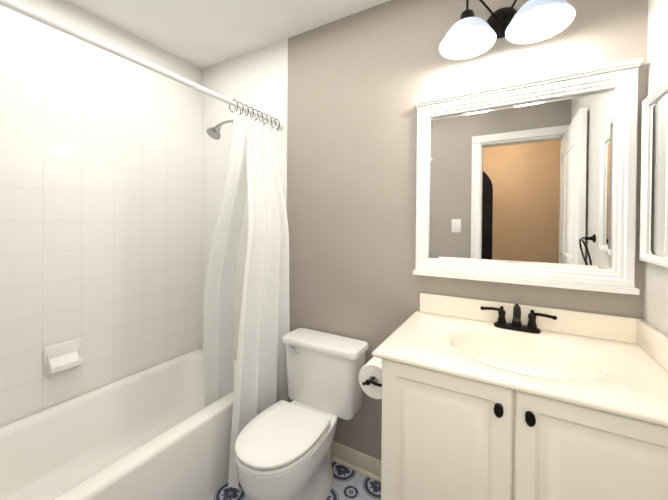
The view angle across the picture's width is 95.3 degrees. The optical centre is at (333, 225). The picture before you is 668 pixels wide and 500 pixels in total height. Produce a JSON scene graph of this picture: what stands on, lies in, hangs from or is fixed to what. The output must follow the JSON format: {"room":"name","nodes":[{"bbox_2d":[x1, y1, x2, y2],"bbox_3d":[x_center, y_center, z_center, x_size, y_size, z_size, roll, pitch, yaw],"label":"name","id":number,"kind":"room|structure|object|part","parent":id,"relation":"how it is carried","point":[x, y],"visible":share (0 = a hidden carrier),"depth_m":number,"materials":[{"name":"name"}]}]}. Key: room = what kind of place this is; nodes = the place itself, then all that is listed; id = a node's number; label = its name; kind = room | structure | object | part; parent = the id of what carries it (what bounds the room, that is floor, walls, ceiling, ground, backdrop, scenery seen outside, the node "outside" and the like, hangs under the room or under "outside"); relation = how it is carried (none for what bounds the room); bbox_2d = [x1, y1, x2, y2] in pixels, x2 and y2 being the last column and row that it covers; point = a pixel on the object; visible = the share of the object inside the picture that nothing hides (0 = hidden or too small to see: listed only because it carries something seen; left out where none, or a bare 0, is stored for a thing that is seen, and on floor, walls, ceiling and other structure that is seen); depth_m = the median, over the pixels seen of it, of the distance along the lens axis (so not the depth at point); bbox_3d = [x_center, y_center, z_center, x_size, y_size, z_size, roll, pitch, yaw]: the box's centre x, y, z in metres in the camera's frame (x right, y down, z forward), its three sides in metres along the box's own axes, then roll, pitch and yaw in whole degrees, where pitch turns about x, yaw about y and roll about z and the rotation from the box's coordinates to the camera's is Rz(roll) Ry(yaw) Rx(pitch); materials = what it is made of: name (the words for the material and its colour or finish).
{"room":"bathroom","nodes":[
{"label":"bathroom","id":0,"kind":"room"},
{"bbox_2d":[0,0,201,426],"bbox_3d":[-1.407,0.065,1.631,0.100,2.440,1.720,1,0,30],"label":"wall","id":1,"kind":"structure","parent":0,"point":[100,195],"depth_m":1.67,"materials":[{"name":"tile"}]},
{"bbox_2d":[44,338,83,375],"bbox_3d":[-1.368,0.668,1.549,0.066,0.140,0.151,1,0,30],"label":"soap dish","id":2,"kind":"object","parent":1,"relation":"attached to","point":[63,356],"visible":1,"depth_m":1.54,"materials":[{"name":"white ceramic"}]},
{"bbox_2d":[65,0,389,69],"bbox_3d":[-0.316,-1.191,0.993,2.600,0.100,1.740,1,0,30],"label":"ceiling","id":3,"kind":"structure","parent":0,"point":[202,34],"depth_m":1.70,"materials":[{"name":"paint"}]},
{"bbox_2d":[201,38,287,358],"bbox_3d":[-0.658,0.067,2.136,0.900,2.440,0.100,1,0,30],"label":"tiled wall","id":4,"kind":"structure","parent":0,"point":[257,80],"depth_m":2.08,"materials":[{"name":"tile"}]},
{"bbox_2d":[0,0,283,128],"bbox_3d":[-0.711,-0.631,1.231,0.068,0.068,1.514,1,0,30],"label":"curtain rod","id":5,"kind":"object","parent":4,"relation":"attached to","point":[40,17],"visible":0.81,"depth_m":1.09,"materials":[{"name":"white metal"}]},
{"bbox_2d":[203,100,289,488],"bbox_3d":[-0.482,0.291,1.687,0.334,1.882,0.450,1,0,30],"label":"shower curtain","id":6,"kind":"object","parent":5,"relation":"hanging from","point":[260,386],"visible":0.81,"depth_m":1.66,"materials":[{"name":"fabric"}]},
{"bbox_2d":[206,120,232,139],"bbox_3d":[-0.718,-0.642,1.976,0.090,0.185,0.230,1,0,30],"label":"shower head","id":7,"kind":"object","parent":4,"relation":"attached to","point":[213,132],"visible":0.73,"depth_m":1.91},
{"bbox_2d":[207,460,380,499],"bbox_3d":[-0.469,1.354,0.177,3.200,0.100,3.320,1,0,30],"label":"floor","id":8,"kind":"structure","parent":0,"point":[348,484],"depth_m":1.50,"materials":[{"name":"tile"}]},
{"bbox_2d":[0,348,236,499],"bbox_3d":[-1.042,1.097,1.424,0.757,0.385,1.514,1,0,30],"label":"bathtub","id":9,"kind":"object","parent":8,"relation":"on","point":[158,432],"visible":0.67,"depth_m":1.47,"materials":[{"name":"white ceramic"}]},
{"bbox_2d":[235,328,367,499],"bbox_3d":[-0.161,0.946,1.419,0.448,0.703,0.649,1,0,30],"label":"toilet","id":10,"kind":"object","parent":8,"relation":"on","point":[283,448],"visible":1,"depth_m":1.41,"materials":[{"name":"white ceramic"}]},
{"bbox_2d":[372,293,667,499],"bbox_3d":[0.602,0.815,1.037,0.799,0.983,0.556,1,0,30],"label":"bathroom vanity","id":11,"kind":"object","parent":8,"relation":"on","point":[447,437],"depth_m":0.89,"materials":[{"name":"white paint"}]},
{"bbox_2d":[359,356,381,398],"bbox_3d":[0.178,0.603,1.203,0.148,0.132,0.203,1,0,30],"label":"paper holder","id":12,"kind":"object","parent":11,"relation":"attached to","point":[370,377],"visible":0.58,"depth_m":1.18,"materials":[{"name":"white paper"}]},
{"bbox_2d":[480,303,556,333],"bbox_3d":[0.711,0.359,1.182,0.263,0.103,0.130,1,0,30],"label":"faucet","id":13,"kind":"object","parent":11,"relation":"on","point":[517,325],"visible":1,"depth_m":1.19,"materials":[{"name":"black metal"}]},
{"bbox_3d":[0.607,0.441,1.038,0.799,0.234,0.549,1,0,30],"label":"bathroom vanity top","id":14,"kind":"part","parent":11,"relation":"part of","materials":[{"name":"beige stone"}]},
{"bbox_2d":[287,0,647,459],"bbox_3d":[0.470,0.082,1.492,1.700,2.440,0.100,1,0,30],"label":"wall","id":15,"kind":"structure","parent":0,"point":[360,83],"depth_m":1.56,"materials":[{"name":"beige paint"}]},
{"bbox_2d":[331,441,380,482],"bbox_3d":[0.053,1.255,1.659,0.795,0.105,0.028,1,0,30],"label":"baseboard","id":16,"kind":"structure","parent":15,"relation":"attached to","point":[357,461],"depth_m":1.62,"materials":[{"name":"beige wood"}]},
{"bbox_2d":[439,0,575,59],"bbox_3d":[0.645,-0.823,1.173,0.444,0.225,0.276,1,0,30],"label":"sconce","id":17,"kind":"object","parent":15,"relation":"attached to","point":[468,35],"visible":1,"depth_m":1.17,"materials":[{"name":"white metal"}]},
{"bbox_2d":[413,58,642,294],"bbox_3d":[0.728,-0.174,1.260,0.784,0.816,0.044,1,0,30],"label":"mirror","id":18,"kind":"object","parent":15,"relation":"attached to","point":[530,182],"visible":0.96,"depth_m":1.23,"materials":[{"name":"white mirror"}]},
{"bbox_2d":[643,0,667,336],"bbox_3d":[0.739,0.093,0.348,0.100,2.440,1.620,1,0,30],"label":"wall","id":19,"kind":"structure","parent":0,"point":[655,303],"depth_m":0.99,"materials":[{"name":"beige paint"}]},
{"bbox_2d":[639,78,667,267],"bbox_3d":[0.951,-0.156,0.835,0.018,0.555,0.517,1,0,30],"label":"medicine cabinet","id":20,"kind":"object","parent":19,"relation":"attached to","point":[654,199],"visible":1,"depth_m":0.99,"materials":[{"name":"white wood"}]}
]}

